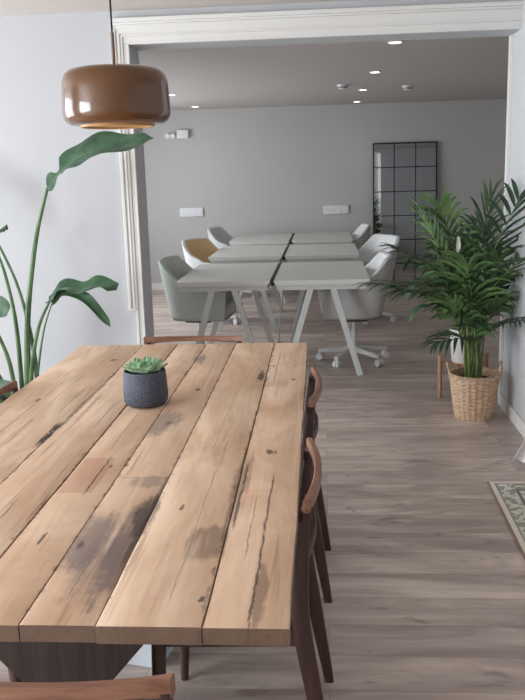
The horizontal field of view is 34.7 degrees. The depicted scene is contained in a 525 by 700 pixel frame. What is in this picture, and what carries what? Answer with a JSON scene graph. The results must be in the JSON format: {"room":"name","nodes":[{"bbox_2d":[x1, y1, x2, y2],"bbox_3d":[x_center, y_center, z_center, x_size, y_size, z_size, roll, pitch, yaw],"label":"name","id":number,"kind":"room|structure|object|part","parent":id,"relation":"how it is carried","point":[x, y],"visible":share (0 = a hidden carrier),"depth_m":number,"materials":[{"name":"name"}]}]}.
{"room":"common room","nodes":[
{"label":"common room","id":0,"kind":"room"},
{"bbox_2d":[0,0,356,15],"bbox_3d":[-0.734,-1.251,1.129,8.000,0.100,8.220,-1,12,4],"label":"ceiling","id":1,"kind":"structure","parent":0,"point":[7,7],"depth_m":4.83,"materials":[{"name":"paint"}]},
{"bbox_2d":[61,0,170,128],"bbox_3d":[-0.451,-1.075,2.468,0.324,0.814,0.324,-1,12,4],"label":"pendant lamp","id":2,"kind":"object","parent":1,"relation":"hanging from","point":[98,96],"visible":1,"depth_m":2.41,"materials":[{"name":"brown glossy lacquered metal"},{"name":"bronze"},{"name":"black rubber"}]},
{"bbox_3d":[-0.455,-1.199,2.442,0.005,0.520,0.005,4,13,26],"label":"cord","id":3,"kind":"part","parent":2,"relation":"part of","materials":[{"name":"black rubber"}]},
{"bbox_3d":[-0.446,-0.898,2.506,0.011,0.096,0.011,-1,12,4],"label":"stem","id":4,"kind":"part","parent":2,"relation":"part of","materials":[{"name":"brown metal"}]},
{"bbox_3d":[-0.442,-0.767,2.533,0.324,0.173,0.324,-1,12,4],"label":"lamp shade","id":5,"kind":"part","parent":2,"relation":"part of","materials":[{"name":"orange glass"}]},
{"bbox_2d":[90,125,145,126],"bbox_3d":[-0.440,-0.687,2.550,0.198,0.008,0.198,-1,12,4],"label":"diffuser","id":6,"kind":"object","parent":2,"relation":"attached to","point":[90,125],"depth_m":2.60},
{"bbox_2d":[513,435,524,462],"bbox_3d":[1.653,-0.613,4.129,0.754,2.442,0.093,-1,12,4],"label":"curtain","id":7,"kind":"object","parent":1,"relation":"hanging from","point":[520,455],"visible":1,"depth_m":4.42,"materials":[{"name":"white fabric"}]},
{"bbox_2d":[0,0,520,389],"bbox_3d":[-1.338,-0.809,5.403,5.747,2.500,0.250,-1,12,4],"label":"wall partition","id":8,"kind":"structure","parent":0,"point":[81,238],"depth_m":5.22,"materials":[{"name":"paint"}]},
{"bbox_2d":[113,29,145,344],"bbox_3d":[-0.790,-0.717,5.240,0.052,2.357,0.028,-1,12,4],"label":"trim","id":9,"kind":"structure","parent":8,"relation":"attached to","point":[124,47],"depth_m":5.23,"materials":[{"name":"white paint"}]},
{"bbox_2d":[112,1,522,44],"bbox_3d":[0.294,-1.903,4.898,2.390,0.148,0.050,-1,12,4],"label":"trim","id":10,"kind":"structure","parent":8,"relation":"attached to","point":[503,15],"depth_m":4.89,"materials":[{"name":"white paint"}]},
{"bbox_2d":[498,34,513,404],"bbox_3d":[1.530,-0.768,5.297,0.012,2.305,0.079,-1,12,4],"label":"trim","id":11,"kind":"structure","parent":8,"relation":"attached to","point":[511,37],"depth_m":5.19,"materials":[{"name":"white paint"}]},
{"bbox_2d":[0,286,524,699],"bbox_3d":[-0.448,0.658,4.632,8.000,0.100,14.300,-1,12,4],"label":"floor","id":12,"kind":"structure","parent":0,"point":[426,568],"depth_m":3.60,"materials":[{"name":"grey wood"}]},
{"bbox_2d":[0,380,18,395],"bbox_3d":[-0.791,0.546,3.090,0.475,0.779,0.476,-1,12,4],"label":"dining chair","id":13,"kind":"object","parent":12,"relation":"on","point":[12,386],"visible":0.16,"depth_m":3.21,"materials":[{"name":"brown wood"}]},
{"bbox_3d":[-0.959,0.516,3.314,0.108,0.752,0.045,-1,12,4],"label":"leg","id":14,"kind":"part","parent":13,"relation":"part of","materials":[{"name":"brown wood"}]},
{"bbox_2d":[0,131,152,403],"bbox_3d":[-1.304,-0.314,4.783,1.495,1.788,0.486,-1,12,4],"label":"potted plant","id":15,"kind":"object","parent":12,"relation":"on","point":[97,143],"visible":0.76,"depth_m":4.69,"materials":[{"name":"green plant"}]},
{"bbox_2d":[0,673,175,699],"bbox_3d":[-0.353,0.854,1.577,0.476,0.779,0.475,-1,12,4],"label":"dining chair","id":16,"kind":"object","parent":12,"relation":"on","point":[157,687],"visible":1,"depth_m":1.29,"materials":[{"name":"brown wood"}]},
{"bbox_3d":[-0.153,0.901,1.385,0.045,0.752,0.108,-1,12,4],"label":"leg","id":17,"kind":"part","parent":16,"relation":"part of","materials":[{"name":"brown wood"}]},
{"bbox_2d":[0,343,306,681],"bbox_3d":[-0.404,0.601,2.840,1.107,0.751,2.538,-1,12,4],"label":"dining table","id":18,"kind":"object","parent":12,"relation":"on","point":[124,528],"visible":0.94,"depth_m":2.05,"materials":[{"name":"brown wood"}]},
{"bbox_3d":[-0.465,0.740,2.037,0.830,0.615,0.100,-1,12,4],"label":"trestle leg","id":19,"kind":"part","parent":18,"relation":"part of","materials":[{"name":"brown wood"}]},
{"bbox_2d":[122,356,167,407],"bbox_3d":[-0.410,0.108,2.954,0.162,0.166,0.157,-1,12,4],"label":"potted succulent","id":20,"kind":"object","parent":18,"relation":"on","point":[145,385],"visible":1,"depth_m":2.90,"materials":[{"name":"grey ceramic"}]},
{"bbox_2d":[143,335,241,344],"bbox_3d":[-0.337,0.351,3.950,0.476,0.779,0.475,-1,12,4],"label":"dining chair","id":21,"kind":"object","parent":12,"relation":"on","point":[230,338],"visible":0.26,"depth_m":4.05,"materials":[{"name":"brown wood"}]},
{"bbox_2d":[158,255,238,343],"bbox_3d":[-0.518,-0.336,6.988,0.619,0.874,0.618,1,12,11],"label":"swivel chair","id":22,"kind":"object","parent":12,"relation":"on","point":[188,307],"visible":0.5,"depth_m":6.76,"materials":[{"name":"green fabric"}]},
{"bbox_2d":[225,300,234,317],"bbox_3d":[-0.492,-0.338,6.992,0.461,0.105,0.398,1,12,11],"label":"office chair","id":23,"kind":"object","parent":22,"relation":"on","point":[230,304],"depth_m":6.99,"materials":[{"name":"grey fabric"}]},
{"bbox_2d":[181,237,239,325],"bbox_3d":[-0.492,-0.731,8.849,0.619,0.874,0.618,5,14,28],"label":"swivel chair","id":24,"kind":"object","parent":12,"relation":"on","point":[197,251],"visible":0.2,"depth_m":8.93,"materials":[{"name":"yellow fabric"}]},
{"bbox_2d":[175,263,277,343],"bbox_3d":[-0.248,-0.280,7.021,0.716,0.748,1.280,-1,12,4],"label":"office desk","id":25,"kind":"object","parent":12,"relation":"on","point":[254,277],"visible":0.8,"depth_m":6.46,"materials":[{"name":"laminate"}]},
{"bbox_3d":[-0.473,-0.122,6.461,0.242,0.683,0.036,-1,12,4],"label":"leg","id":26,"kind":"part","parent":25,"relation":"part of","materials":[{"name":"white metal"}]},
{"bbox_3d":[-0.390,-0.370,7.622,0.242,0.683,0.036,-1,12,4],"label":"leg","id":27,"kind":"part","parent":25,"relation":"part of","materials":[{"name":"white metal"}]},
{"bbox_3d":[-0.257,-0.592,6.955,0.676,0.040,1.230,-1,12,4],"label":"frame","id":28,"kind":"part","parent":25,"relation":"part of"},
{"bbox_3d":[-0.104,-0.127,6.434,0.242,0.683,0.036,-1,12,4],"label":"leg","id":29,"kind":"part","parent":25,"relation":"part of","materials":[{"name":"white metal"}]},
{"bbox_3d":[-0.021,-0.374,7.594,0.242,0.683,0.036,-1,12,4],"label":"leg","id":30,"kind":"part","parent":25,"relation":"part of","materials":[{"name":"white metal"}]},
{"bbox_2d":[207,227,253,297],"bbox_3d":[-0.352,-1.110,10.624,0.619,0.874,0.618,2,12,15],"label":"swivel chair","id":31,"kind":"object","parent":12,"relation":"on","point":[218,236],"visible":0.16,"depth_m":10.70,"materials":[{"name":"grey fabric"}]},
{"bbox_2d":[151,437,333,699],"bbox_3d":[-0.042,0.688,2.318,0.475,0.779,0.476,-1,12,4],"label":"dining chair","id":32,"kind":"object","parent":12,"relation":"on","point":[306,597],"visible":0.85,"depth_m":2.12,"materials":[{"name":"brown wood"}]},
{"bbox_3d":[-0.264,0.905,2.173,0.050,0.427,0.044,-1,12,4],"label":"leg","id":33,"kind":"part","parent":32,"relation":"part of","materials":[{"name":"brown wood"}]},
{"bbox_3d":[-0.235,0.821,2.567,0.050,0.427,0.044,-1,12,4],"label":"leg","id":34,"kind":"part","parent":32,"relation":"part of","materials":[{"name":"brown wood"}]},
{"bbox_3d":[-0.069,0.682,2.319,0.380,0.055,0.426,-1,12,4],"label":"seat frame","id":35,"kind":"part","parent":32,"relation":"part of","materials":[{"name":"brown wood"}]},
{"bbox_3d":[0.126,0.742,2.100,0.108,0.752,0.045,-1,12,4],"label":"leg","id":36,"kind":"part","parent":32,"relation":"part of","materials":[{"name":"brown wood"}]},
{"bbox_3d":[0.135,0.322,2.227,0.046,0.036,0.476,-1,12,4],"label":"rail","id":37,"kind":"part","parent":32,"relation":"part of","materials":[{"name":"brown wood"}]},
{"bbox_3d":[0.156,0.654,2.514,0.108,0.752,0.045,-1,12,4],"label":"leg","id":38,"kind":"part","parent":32,"relation":"part of","materials":[{"name":"brown wood"}]},
{"bbox_2d":[208,245,286,331],"bbox_3d":[-0.117,-0.670,8.845,0.716,0.748,1.280,-1,12,4],"label":"office desk","id":39,"kind":"object","parent":12,"relation":"on","point":[253,253],"visible":0.71,"depth_m":8.32,"materials":[{"name":"laminate"}]},
{"bbox_3d":[-0.342,-0.512,8.285,0.242,0.683,0.036,-1,12,4],"label":"leg","id":40,"kind":"part","parent":39,"relation":"part of","materials":[{"name":"white metal"}]},
{"bbox_3d":[-0.126,-0.982,8.779,0.676,0.040,1.230,-1,12,4],"label":"frame","id":41,"kind":"part","parent":39,"relation":"part of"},
{"bbox_3d":[0.027,-0.516,8.258,0.242,0.683,0.036,-1,12,4],"label":"leg","id":42,"kind":"part","parent":39,"relation":"part of","materials":[{"name":"white metal"}]},
{"bbox_3d":[0.111,-0.764,9.419,0.242,0.683,0.036,-1,12,4],"label":"leg","id":43,"kind":"part","parent":39,"relation":"part of","materials":[{"name":"white metal"}]},
{"bbox_2d":[229,233,292,302],"bbox_3d":[0.011,-1.050,10.621,0.716,0.748,1.280,-1,12,4],"label":"office desk","id":44,"kind":"object","parent":12,"relation":"on","point":[268,238],"visible":0.54,"depth_m":10.12,"materials":[{"name":"laminate"}]},
{"bbox_3d":[0.002,-1.362,10.555,0.676,0.040,1.230,-1,12,4],"label":"frame","id":45,"kind":"part","parent":44,"relation":"part of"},
{"bbox_3d":[0.155,-0.896,10.033,0.242,0.683,0.036,-1,12,4],"label":"leg","id":46,"kind":"part","parent":44,"relation":"part of","materials":[{"name":"white metal"}]},
{"bbox_2d":[276,290,285,342],"bbox_3d":[0.161,-0.396,7.695,0.105,0.660,0.060,-1,12,4],"label":"pole","id":47,"kind":"object","parent":12,"relation":"on","point":[280,315],"visible":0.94,"depth_m":7.70,"materials":[{"name":"metal"}]},
{"bbox_2d":[276,314,285,316],"bbox_3d":[0.169,-0.319,7.711,0.095,0.022,0.036,-1,12,4],"label":"outlet","id":48,"kind":"object","parent":47,"relation":"attached to","point":[277,315],"depth_m":7.69,"materials":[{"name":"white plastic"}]},
{"bbox_2d":[301,366,331,602],"bbox_3d":[0.022,0.496,3.216,0.475,0.779,0.476,-1,12,4],"label":"dining chair","id":49,"kind":"object","parent":12,"relation":"on","point":[322,544],"visible":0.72,"depth_m":3.04,"materials":[{"name":"brown wood"}]},
{"bbox_3d":[0.199,0.131,3.125,0.046,0.036,0.476,-1,12,4],"label":"rail","id":50,"kind":"part","parent":49,"relation":"part of","materials":[{"name":"brown wood"}]},
{"bbox_3d":[0.221,0.462,3.412,0.108,0.752,0.045,-1,12,4],"label":"leg","id":51,"kind":"part","parent":49,"relation":"part of","materials":[{"name":"brown wood"}]},
{"bbox_2d":[274,261,369,374],"bbox_3d":[0.497,-0.290,6.965,0.716,0.748,1.280,-1,12,4],"label":"office desk","id":52,"kind":"object","parent":12,"relation":"on","point":[308,277],"visible":0.83,"depth_m":6.39,"materials":[{"name":"laminate"}]},
{"bbox_2d":[271,263,281,285],"bbox_3d":[0.118,-0.632,6.920,0.025,0.035,1.280,-1,12,4],"label":"channel","id":53,"kind":"object","parent":52,"relation":"attached to","point":[279,265],"visible":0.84,"depth_m":6.63,"materials":[{"name":"black rubber"}]},
{"bbox_3d":[0.355,-0.379,7.566,0.242,0.683,0.036,-1,12,4],"label":"leg","id":54,"kind":"part","parent":52,"relation":"part of","materials":[{"name":"white metal"}]},
{"bbox_3d":[0.271,-0.131,6.405,0.242,0.683,0.036,-1,12,4],"label":"leg","id":55,"kind":"part","parent":52,"relation":"part of","materials":[{"name":"white metal"}]},
{"bbox_3d":[0.488,-0.602,6.899,0.676,0.040,1.230,-1,12,4],"label":"frame","id":56,"kind":"part","parent":52,"relation":"part of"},
{"bbox_3d":[0.640,-0.136,6.378,0.242,0.683,0.036,-1,12,4],"label":"leg","id":57,"kind":"part","parent":52,"relation":"part of","materials":[{"name":"white metal"}]},
{"bbox_3d":[0.724,-0.384,7.539,0.242,0.683,0.036,-1,12,4],"label":"leg","id":58,"kind":"part","parent":52,"relation":"part of","materials":[{"name":"white metal"}]},
{"bbox_2d":[285,243,358,329],"bbox_3d":[0.628,-0.679,8.790,0.716,0.748,1.280,-1,12,4],"label":"office desk","id":59,"kind":"object","parent":12,"relation":"on","point":[344,251],"visible":0.66,"depth_m":8.29,"materials":[{"name":"laminate"}]},
{"bbox_2d":[282,245,289,259],"bbox_3d":[0.250,-1.022,8.744,0.025,0.035,1.280,-1,12,4],"label":"channel","id":60,"kind":"object","parent":59,"relation":"attached to","point":[284,254],"visible":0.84,"depth_m":8.34,"materials":[{"name":"black rubber"}]},
{"bbox_3d":[0.403,-0.521,8.230,0.242,0.683,0.036,-1,12,4],"label":"leg","id":61,"kind":"part","parent":59,"relation":"part of","materials":[{"name":"white metal"}]},
{"bbox_3d":[0.486,-0.769,9.390,0.242,0.683,0.036,-1,12,4],"label":"leg","id":62,"kind":"part","parent":59,"relation":"part of","materials":[{"name":"white metal"}]},
{"bbox_3d":[0.619,-0.992,8.723,0.676,0.040,1.230,-1,12,4],"label":"frame","id":63,"kind":"part","parent":59,"relation":"part of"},
{"bbox_2d":[292,232,352,300],"bbox_3d":[0.756,-1.059,10.565,0.716,0.748,1.280,-1,12,4],"label":"office desk","id":64,"kind":"object","parent":12,"relation":"on","point":[312,237],"visible":0.56,"depth_m":10.12,"materials":[{"name":"laminate"}]},
{"bbox_3d":[0.747,-1.371,10.499,0.676,0.040,1.230,-1,12,4],"label":"frame","id":65,"kind":"part","parent":64,"relation":"part of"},
{"bbox_2d":[316,251,392,367],"bbox_3d":[0.740,-0.343,6.853,0.619,0.874,0.618,-1,12,1],"label":"swivel chair","id":66,"kind":"object","parent":12,"relation":"on","point":[358,305],"visible":0.71,"depth_m":6.62,"materials":[{"name":"white plastic"}]},
{"bbox_2d":[351,223,370,249],"bbox_3d":[1.040,-1.132,10.538,0.619,0.874,0.618,-2,12,-1],"label":"swivel chair","id":67,"kind":"object","parent":12,"relation":"on","point":[360,236],"visible":0.14,"depth_m":10.24,"materials":[{"name":"white fabric"}]},
{"bbox_2d":[338,234,399,324],"bbox_3d":[1.063,-0.737,8.671,0.619,0.874,0.618,-7,13,-24],"label":"swivel chair","id":68,"kind":"object","parent":12,"relation":"on","point":[369,250],"visible":0.19,"depth_m":8.79,"materials":[{"name":"white fabric"}]},
{"bbox_2d":[373,141,436,286],"bbox_3d":[1.864,-1.763,11.011,0.826,1.868,0.100,-1,12,4],"label":"wall mirror","id":69,"kind":"object","parent":12,"relation":"on","point":[401,170],"visible":0.56,"depth_m":10.96,"materials":[{"name":"grey mirror"}]},
{"bbox_2d":[351,177,524,421],"bbox_3d":[1.141,-0.291,5.098,1.102,1.475,0.826,5,14,28],"label":"potted palm","id":70,"kind":"object","parent":12,"relation":"on","point":[474,387],"visible":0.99,"depth_m":5.02,"materials":[{"name":"plant"}]},
{"bbox_3d":[1.162,0.116,5.252,0.029,0.092,0.087,0,12,10],"label":"handle","id":71,"kind":"part","parent":70,"relation":"part of","materials":[{"name":"wicker"}]},
{"bbox_3d":[1.479,0.111,5.232,0.029,0.092,0.087,-2,12,-3],"label":"handle","id":72,"kind":"part","parent":70,"relation":"part of","materials":[{"name":"wicker"}]},
{"bbox_2d":[438,353,488,397],"bbox_3d":[1.362,0.174,5.710,0.250,0.300,0.250,-13,16,-42],"label":"plant stand","id":73,"kind":"object","parent":12,"relation":"on","point":[486,355],"visible":0.31,"depth_m":5.69,"materials":[{"name":"brown wood"}]},
{"bbox_3d":[1.207,0.178,5.715,0.032,0.300,0.032,-1,12,1],"label":"leg","id":74,"kind":"part","parent":73,"relation":"part of","materials":[{"name":"brown wood"}]},
{"bbox_2d":[403,236,495,363],"bbox_3d":[1.249,-0.335,5.510,0.642,0.890,0.956,-1,12,4],"label":"peace lily","id":75,"kind":"object","parent":73,"relation":"on","point":[457,357],"visible":0.21,"depth_m":5.61,"materials":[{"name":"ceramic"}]},
{"bbox_2d":[456,236,460,251],"bbox_3d":[1.168,-0.630,5.012,0.026,0.101,0.015,-1,12,4],"label":"flower","id":76,"kind":"object","parent":75,"relation":"on","point":[458,244],"depth_m":5.01,"materials":[{"name":"white plant"}]},
{"bbox_2d":[449,327,474,363],"bbox_3d":[1.356,-0.033,5.667,0.192,0.230,0.192,-1,12,4],"label":"pot","id":77,"kind":"object","parent":73,"relation":"on","point":[457,357],"depth_m":5.62,"materials":[{"name":"white ceramic"}]},
{"bbox_3d":[1.516,0.170,5.707,0.032,0.300,0.032,-1,12,1],"label":"leg","id":78,"kind":"part","parent":73,"relation":"part of","materials":[{"name":"brown wood"}]},
{"bbox_2d":[449,368,499,421],"bbox_3d":[1.324,0.281,5.259,0.313,0.279,0.310,-1,12,4],"label":"basket","id":79,"kind":"object","parent":12,"relation":"on","point":[474,394],"depth_m":5.16,"materials":[{"name":"wicker"}]},
{"bbox_2d":[487,481,524,558],"bbox_3d":[1.643,0.841,3.219,1.216,0.010,1.840,-1,12,5],"label":"rug","id":80,"kind":"object","parent":12,"relation":"on","point":[509,496],"visible":1,"depth_m":3.87,"materials":[{"name":"beige fabric"}]},
{"bbox_2d":[139,36,508,109],"bbox_3d":[-0.230,-2.678,8.117,8.000,0.240,6.080,-1,12,4],"label":"ceiling","id":81,"kind":"structure","parent":0,"point":[453,69],"depth_m":7.29,"materials":[{"name":"grey paint"}]},
{"bbox_2d":[337,84,348,88],"bbox_3d":[0.798,-2.607,8.325,0.120,0.042,0.120,-1,12,4],"label":"smoke detector","id":82,"kind":"object","parent":81,"relation":"attached to","point":[340,86],"visible":1,"depth_m":8.28,"materials":[{"name":"white plastic"}]},
{"bbox_2d":[387,41,402,43],"bbox_3d":[0.883,-2.048,5.593,0.108,0.008,0.108,-1,12,4],"label":"recessed light","id":83,"kind":"object","parent":81,"relation":"in","point":[389,42],"visible":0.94,"depth_m":5.58,"materials":[{"name":"white plastic"}]},
{"bbox_2d":[402,85,413,89],"bbox_3d":[1.489,-2.686,8.606,0.120,0.042,0.120,-1,12,4],"label":"smoke detector","id":84,"kind":"object","parent":81,"relation":"attached to","point":[405,87],"visible":1,"depth_m":8.56,"materials":[{"name":"white plastic"}]},
{"bbox_2d":[143,99,506,282],"bbox_3d":[0.708,-2.015,11.153,6.200,2.365,0.100,-1,12,4],"label":"wall","id":85,"kind":"structure","parent":0,"point":[258,170],"depth_m":11.03,"materials":[{"name":"grey paint"}]},
{"bbox_2d":[165,130,188,138],"bbox_3d":[-1.126,-2.829,11.019,0.307,0.106,0.083,-1,12,4],"label":"emergency light","id":86,"kind":"object","parent":85,"relation":"attached to","point":[180,133],"visible":1,"depth_m":10.99,"materials":[{"name":"white plastic"}]},
{"bbox_2d":[180,208,202,216],"bbox_3d":[-0.949,-1.843,11.246,0.301,0.111,0.024,-1,12,4],"label":"wall socket","id":87,"kind":"object","parent":85,"relation":"attached to","point":[184,212],"visible":1,"depth_m":11.23,"materials":[{"name":"white plastic"}]},
{"bbox_2d":[151,278,436,289],"bbox_3d":[0.735,-0.895,11.330,6.200,0.100,0.018,-1,12,4],"label":"baseboard","id":88,"kind":"structure","parent":85,"relation":"attached to","point":[155,286],"depth_m":11.49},
{"bbox_2d":[323,205,348,213],"bbox_3d":[0.971,-1.857,11.104,0.330,0.110,0.024,-1,12,4],"label":"wall socket","id":89,"kind":"object","parent":85,"relation":"attached to","point":[332,209],"visible":1,"depth_m":11.09,"materials":[{"name":"white plastic"}]},
{"bbox_2d":[502,0,524,421],"bbox_3d":[2.421,-0.766,4.695,1.853,2.500,1.120,-1,12,4],"label":"wall","id":90,"kind":"structure","parent":0,"point":[513,384],"depth_m":4.97,"materials":[{"name":"paint"}]},
{"bbox_2d":[500,394,524,437],"bbox_3d":[1.521,0.434,4.981,0.014,0.085,1.030,-1,12,4],"label":"baseboard","id":91,"kind":"structure","parent":90,"relation":"attached to","point":[515,418],"depth_m":5.12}
]}

